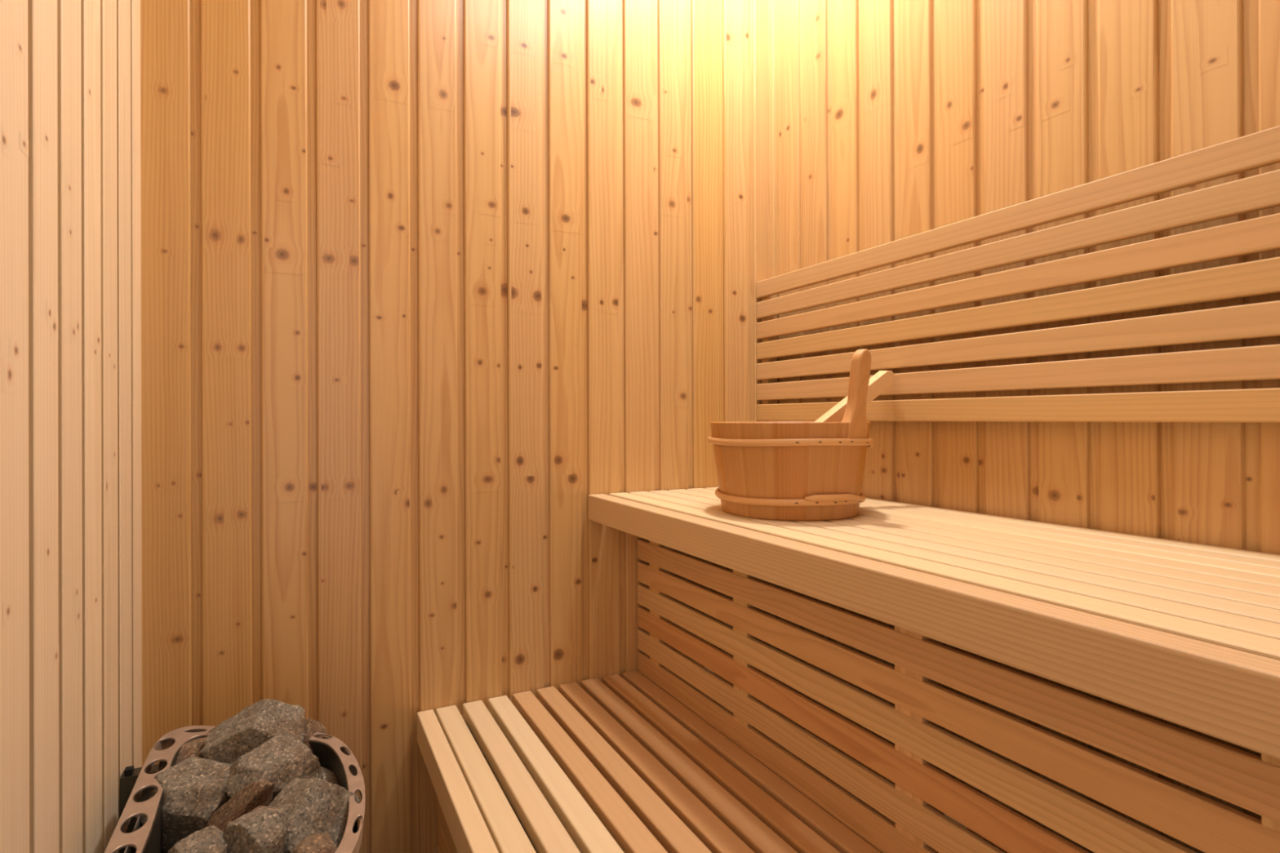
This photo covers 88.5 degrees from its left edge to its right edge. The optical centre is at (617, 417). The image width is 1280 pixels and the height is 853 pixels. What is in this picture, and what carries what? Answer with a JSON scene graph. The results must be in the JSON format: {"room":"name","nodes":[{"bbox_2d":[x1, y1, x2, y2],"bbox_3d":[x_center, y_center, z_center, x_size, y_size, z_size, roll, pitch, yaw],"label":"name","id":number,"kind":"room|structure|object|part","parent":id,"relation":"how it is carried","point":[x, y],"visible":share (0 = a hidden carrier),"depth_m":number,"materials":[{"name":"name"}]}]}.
{"room":"spa","nodes":[
{"label":"spa","id":0,"kind":"room"},
{"bbox_2d":[0,0,142,852],"bbox_3d":[-0.364,-0.190,0.176,0.030,2.420,2.060,0,0,-26],"label":"wall","id":1,"kind":"structure","parent":0,"point":[71,542],"depth_m":0.74,"materials":[{"name":"brown wood"}]},
{"bbox_2d":[140,0,770,852],"bbox_3d":[-0.209,-0.189,1.379,1.360,2.420,0.030,0,0,-26],"label":"wall","id":2,"kind":"structure","parent":0,"point":[424,282],"depth_m":1.28,"materials":[{"name":"brown wood"}]},
{"bbox_2d":[768,0,1279,852],"bbox_3d":[0.832,-0.193,0.754,0.030,2.420,2.060,0,0,-26],"label":"wall","id":3,"kind":"structure","parent":0,"point":[890,121],"depth_m":1.07,"materials":[{"name":"brown wood"}]},
{"bbox_2d":[588,487,1279,759],"bbox_3d":[0.591,0.193,0.645,0.494,0.055,2.005,0,0,-26],"label":"bench","id":4,"kind":"object","parent":3,"relation":"attached to","point":[1187,634],"visible":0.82,"depth_m":0.67,"materials":[{"name":"brown wood"}]},
{"bbox_2d":[707,349,874,520],"bbox_3d":[0.305,0.029,1.168,0.284,0.276,0.283,0,0,-7],"label":"bucket","id":5,"kind":"object","parent":4,"relation":"on","point":[770,470],"visible":0.98,"depth_m":1.05,"materials":[{"name":"brown wood"}]},
{"bbox_2d":[814,370,895,422],"bbox_3d":[0.384,0.030,1.211,0.279,0.236,0.082,0,0,-19],"label":"ladle","id":6,"kind":"object","parent":5,"relation":"in","point":[882,380],"visible":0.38,"depth_m":1.22,"materials":[{"name":"brown wood"}]},
{"bbox_2d":[637,538,1279,852],"bbox_3d":[0.498,0.410,0.593,0.041,0.376,1.991,0,0,-26],"label":"skirt","id":7,"kind":"object","parent":4,"relation":"attached to","point":[921,796],"visible":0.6,"depth_m":0.81,"materials":[{"name":"brown wood"}]},
{"bbox_3d":[0.097,0.415,1.424,0.040,0.370,0.041,0,0,-26],"label":"post","id":8,"kind":"part","parent":7,"relation":"part of","materials":[{"name":"brown wood"}]},
{"bbox_3d":[0.231,0.414,1.147,0.040,0.370,0.040,0,0,-26],"label":"post","id":9,"kind":"part","parent":7,"relation":"part of","materials":[{"name":"brown wood"}]},
{"bbox_3d":[0.383,0.414,0.832,0.040,0.370,0.042,0,0,-26],"label":"post","id":10,"kind":"part","parent":7,"relation":"part of","materials":[{"name":"brown wood"}]},
{"bbox_3d":[0.538,0.413,0.511,0.040,0.370,0.041,0,0,-26],"label":"post","id":11,"kind":"part","parent":7,"relation":"part of","materials":[{"name":"brown wood"}]},
{"bbox_2d":[756,125,1279,422],"bbox_3d":[0.768,-0.165,0.800,0.044,0.343,1.850,0,0,-26],"label":"backrest","id":12,"kind":"object","parent":3,"relation":"attached to","point":[1261,148],"visible":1,"depth_m":0.97,"materials":[{"name":"brown wood"}]},
{"bbox_3d":[0.242,1.043,0.454,1.380,0.050,2.100,0,0,-26],"label":"floor","id":13,"kind":"structure","parent":0,"visible":0},
{"bbox_2d":[104,725,364,852],"bbox_3d":[-0.457,0.741,0.762,0.307,0.560,0.602,0,0,-26],"label":"heater","id":14,"kind":"object","parent":13,"relation":"on","point":[128,836],"visible":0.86,"depth_m":0.83,"materials":[{"name":"metal"}]},
{"bbox_2d":[158,736,206,770],"bbox_3d":[-0.594,0.481,0.941,0.104,0.044,0.081,0,0,-26],"label":"stone","id":15,"kind":"object","parent":14,"relation":"in","point":[193,748],"visible":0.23,"depth_m":0.92,"materials":[{"name":"brown stone"}]},
{"bbox_2d":[135,756,232,852],"bbox_3d":[-0.552,0.499,0.849,0.128,0.089,0.104,0,0,3],"label":"stone","id":16,"kind":"object","parent":14,"relation":"in","point":[194,788],"visible":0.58,"depth_m":0.81,"materials":[{"name":"grey stone"}]},
{"bbox_2d":[167,825,227,852],"bbox_3d":[-0.456,0.486,0.710,0.070,0.063,0.073,0,0,-26],"label":"stone","id":17,"kind":"object","parent":14,"relation":"in","point":[210,839],"visible":0.96,"depth_m":0.71,"materials":[{"name":"grey stone"}]},
{"bbox_2d":[205,779,274,832],"bbox_3d":[-0.467,0.492,0.808,0.080,0.088,0.054,0,0,15],"label":"stone","id":18,"kind":"object","parent":14,"relation":"in","point":[255,794],"visible":0.56,"depth_m":0.80,"materials":[{"name":"brown stone"}]},
{"bbox_3d":[-0.436,0.757,0.772,0.245,0.529,0.539,0,0,-26],"label":"casing","id":19,"kind":"part","parent":14,"relation":"part of","materials":[{"name":"metal"}]},
{"bbox_2d":[200,698,305,763],"bbox_3d":[-0.517,0.458,0.937,0.130,0.102,0.104,0,0,-26],"label":"stone","id":20,"kind":"object","parent":14,"relation":"in","point":[237,735],"visible":0.68,"depth_m":0.91,"materials":[{"name":"grey stone"}]},
{"bbox_2d":[223,804,287,852],"bbox_3d":[-0.408,0.489,0.744,0.067,0.084,0.080,0,0,-14],"label":"stone","id":21,"kind":"object","parent":14,"relation":"in","point":[263,829],"visible":0.91,"depth_m":0.73,"materials":[{"name":"grey stone"}]},
{"bbox_2d":[225,734,323,801],"bbox_3d":[-0.450,0.474,0.864,0.116,0.088,0.098,0,0,-26],"label":"stone","id":22,"kind":"object","parent":14,"relation":"in","point":[281,759],"visible":0.67,"depth_m":0.84,"materials":[{"name":"grey stone"}]},
{"bbox_2d":[268,777,360,852],"bbox_3d":[-0.372,0.488,0.789,0.116,0.106,0.097,0,0,36],"label":"stone","id":23,"kind":"object","parent":14,"relation":"in","point":[316,806],"visible":0.62,"depth_m":0.78,"materials":[{"name":"grey stone"}]},
{"bbox_2d":[293,832,337,852],"bbox_3d":[-0.333,0.485,0.722,0.048,0.037,0.048,0,0,-26],"label":"stone","id":24,"kind":"object","parent":14,"relation":"in","point":[322,842],"visible":0.99,"depth_m":0.72,"materials":[{"name":"brown stone"}]},
{"bbox_2d":[320,766,337,784],"bbox_3d":[-0.405,0.518,0.906,0.073,0.059,0.065,0,0,-26],"label":"stone","id":25,"kind":"object","parent":14,"relation":"in","point":[328,775],"visible":0.14,"depth_m":0.90,"materials":[{"name":"grey stone"}]},
{"bbox_3d":[-0.461,0.554,0.947,0.103,0.088,0.110,0,0,-26],"label":"stone","id":26,"kind":"object","parent":14,"relation":"in","visible":0},
{"bbox_2d":[302,718,325,753],"bbox_3d":[-0.453,0.479,0.954,0.056,0.073,0.055,0,0,-26],"label":"stone","id":27,"kind":"object","parent":26,"relation":"on","point":[312,726],"visible":0.3,"depth_m":0.96,"materials":[{"name":"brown stone"}]},
{"bbox_2d":[417,667,1038,852],"bbox_3d":[0.424,0.793,0.563,0.845,0.450,2.005,0,0,-26],"label":"bench","id":28,"kind":"object","parent":13,"relation":"on","point":[616,763],"visible":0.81,"depth_m":1.03,"materials":[{"name":"brown wood"}]},
{"bbox_2d":[436,796,457,852],"bbox_3d":[0.088,0.806,0.393,0.018,0.348,1.991,0,0,-26],"label":"skirt","id":29,"kind":"object","parent":28,"relation":"attached to","point":[446,844],"visible":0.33,"depth_m":1.23,"materials":[{"name":"brown wood"}]},
{"bbox_3d":[0.005,0.622,1.452,0.800,0.050,0.040,0,0,-26],"label":"cross rail","id":30,"kind":"part","parent":28,"relation":"part of","materials":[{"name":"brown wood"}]},
{"bbox_3d":[0.369,0.833,1.597,0.045,0.373,0.045,0,0,-26],"label":"leg","id":31,"kind":"part","parent":28,"relation":"part of","materials":[{"name":"brown wood"}]},
{"bbox_3d":[0.288,0.620,0.866,0.800,0.050,0.040,0,0,-26],"label":"cross rail","id":32,"kind":"part","parent":28,"relation":"part of","materials":[{"name":"brown wood"}]}
]}

